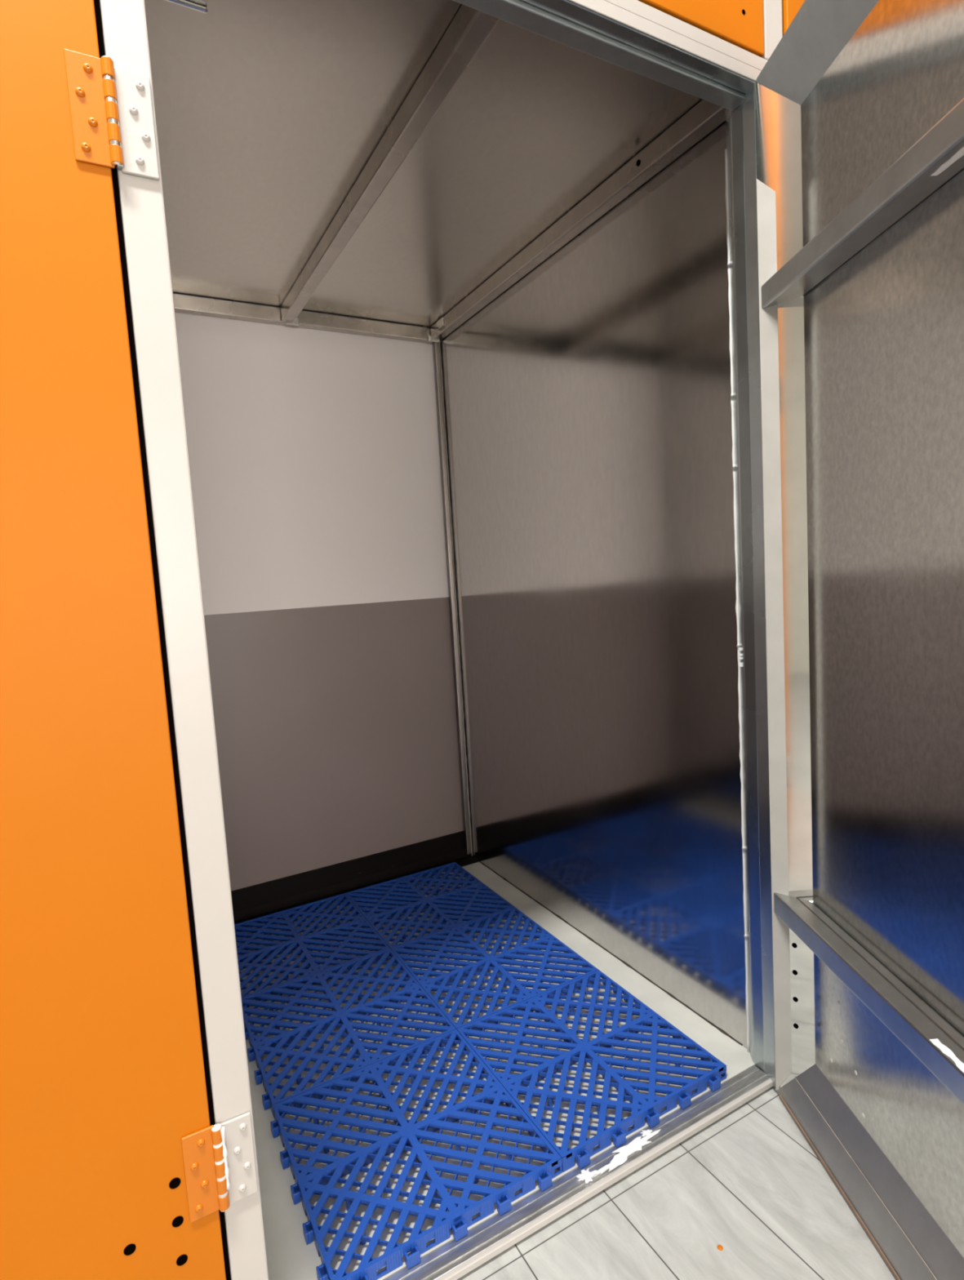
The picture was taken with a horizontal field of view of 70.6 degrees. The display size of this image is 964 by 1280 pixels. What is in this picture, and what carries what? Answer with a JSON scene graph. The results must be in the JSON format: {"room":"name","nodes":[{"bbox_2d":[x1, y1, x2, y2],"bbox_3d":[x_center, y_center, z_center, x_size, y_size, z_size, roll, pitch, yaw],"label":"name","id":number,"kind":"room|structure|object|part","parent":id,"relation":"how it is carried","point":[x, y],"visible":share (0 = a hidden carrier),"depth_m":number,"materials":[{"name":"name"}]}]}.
{"room":"storage unit corridor","nodes":[
{"label":"storage unit corridor","id":0,"kind":"room"},
{"bbox_2d":[174,311,449,615],"bbox_3d":[-0.753,-1.074,1.455,6.800,2.054,0.100,-6,6,-29],"label":"wall","id":1,"kind":"structure","parent":0,"point":[314,455],"depth_m":1.63,"materials":[{"name":"grey metal"}]},
{"bbox_2d":[204,596,464,891],"bbox_3d":[-0.671,0.308,1.583,6.800,0.728,0.100,-6,6,-29],"label":"wall panel","id":2,"kind":"object","parent":1,"relation":"attached to","point":[336,726],"depth_m":1.69,"materials":[{"name":"grey paint"}]},
{"bbox_2d":[457,1045,896,1279],"bbox_3d":[0.864,0.857,-1.109,6.800,0.050,6.186,-6,6,-29],"label":"floor","id":3,"kind":"structure","parent":0,"point":[749,1183],"depth_m":0.81,"materials":[{"name":"grey wood"}]},
{"bbox_2d":[0,0,257,1279],"bbox_3d":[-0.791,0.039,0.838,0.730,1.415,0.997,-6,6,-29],"label":"door","id":4,"kind":"structure","parent":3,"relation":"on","point":[116,1163],"depth_m":0.54,"materials":[{"name":"orange paint"}]},
{"bbox_2d":[231,830,479,924],"bbox_3d":[-0.613,0.634,1.542,6.800,0.082,0.060,-6,6,-29],"label":"baseboard","id":5,"kind":"structure","parent":3,"relation":"on","point":[252,902],"depth_m":1.71,"materials":[{"name":"black plastic"}]},
{"bbox_2d":[99,0,963,1279],"bbox_3d":[-0.002,-0.018,0.917,0.811,1.420,1.681,-6,6,-29],"label":"locker","id":6,"kind":"object","parent":3,"relation":"on","point":[689,301],"visible":0.77,"depth_m":0.92,"materials":[{"name":"metal"}]},
{"bbox_3d":[-0.250,0.030,0.583,0.032,1.416,0.006,-6,6,-29],"label":"post","id":7,"kind":"part","parent":6,"relation":"part of","materials":[{"name":"white metal"}]},
{"bbox_3d":[-0.454,-0.746,1.571,0.776,0.034,0.022,-6,6,-29],"label":"rail","id":8,"kind":"part","parent":6,"relation":"part of","materials":[{"name":"metal"}]},
{"bbox_3d":[-0.218,-0.721,1.147,0.028,0.034,0.946,-6,6,-29],"label":"ceiling rail","id":9,"kind":"part","parent":6,"relation":"part of","materials":[{"name":"metal"}]},
{"bbox_3d":[-0.076,-0.088,1.811,0.014,1.362,0.012,-6,6,-29],"label":"corner post","id":10,"kind":"part","parent":6,"relation":"part of","materials":[{"name":"metal"}]},
{"bbox_2d":[234,862,726,1279],"bbox_3d":[-0.116,0.649,1.258,0.608,0.021,0.908,-6,6,-29],"label":"floor mat","id":11,"kind":"object","parent":6,"relation":"on","point":[456,1213],"depth_m":1.07,"materials":[{"name":"blue plastic"}]},
{"bbox_3d":[0.109,-0.757,1.326,0.026,0.034,0.946,-6,6,-29],"label":"ceiling rail","id":12,"kind":"part","parent":6,"relation":"part of","materials":[{"name":"metal"}]},
{"bbox_3d":[0.115,0.688,0.835,0.720,0.008,0.006,-6,6,-29],"label":"sill","id":13,"kind":"part","parent":6,"relation":"part of","materials":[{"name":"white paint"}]},
{"bbox_2d":[637,0,782,60],"bbox_3d":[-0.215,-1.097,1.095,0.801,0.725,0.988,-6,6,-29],"label":"panel","id":14,"kind":"object","parent":6,"relation":"on","point":[753,26],"visible":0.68,"depth_m":0.84,"materials":[{"name":"orange paint"}]},
{"bbox_3d":[0.353,-1.109,0.857,0.036,0.725,0.019,-6,6,-29],"label":"white post","id":15,"kind":"part","parent":14,"relation":"part of","materials":[{"name":"metal"}]},
{"bbox_3d":[0.447,-0.005,0.583,0.003,1.270,0.634,-4,5,-3],"label":"door","id":16,"kind":"part","parent":6,"relation":"part of","materials":[{"name":"grey metal"}]},
{"bbox_2d":[716,1244,723,1250],"bbox_3d":[0.272,0.693,0.776,0.006,0.002,0.006,-4,5,-6],"label":"chip","id":17,"kind":"object","parent":3,"relation":"on","point":[720,1247],"visible":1,"depth_m":0.78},
{"bbox_3d":[0.505,-0.107,1.553,0.695,1.409,0.988,-6,6,-29],"label":"locker","id":18,"kind":"object","parent":3,"relation":"on","visible":0},
{"bbox_2d":[782,0,804,36],"bbox_3d":[0.443,-1.171,1.455,0.692,0.724,0.988,-6,6,-29],"label":"locker","id":19,"kind":"object","parent":18,"relation":"on","point":[790,8],"visible":0.02,"depth_m":0.89,"materials":[{"name":"orange metal"}]}
]}

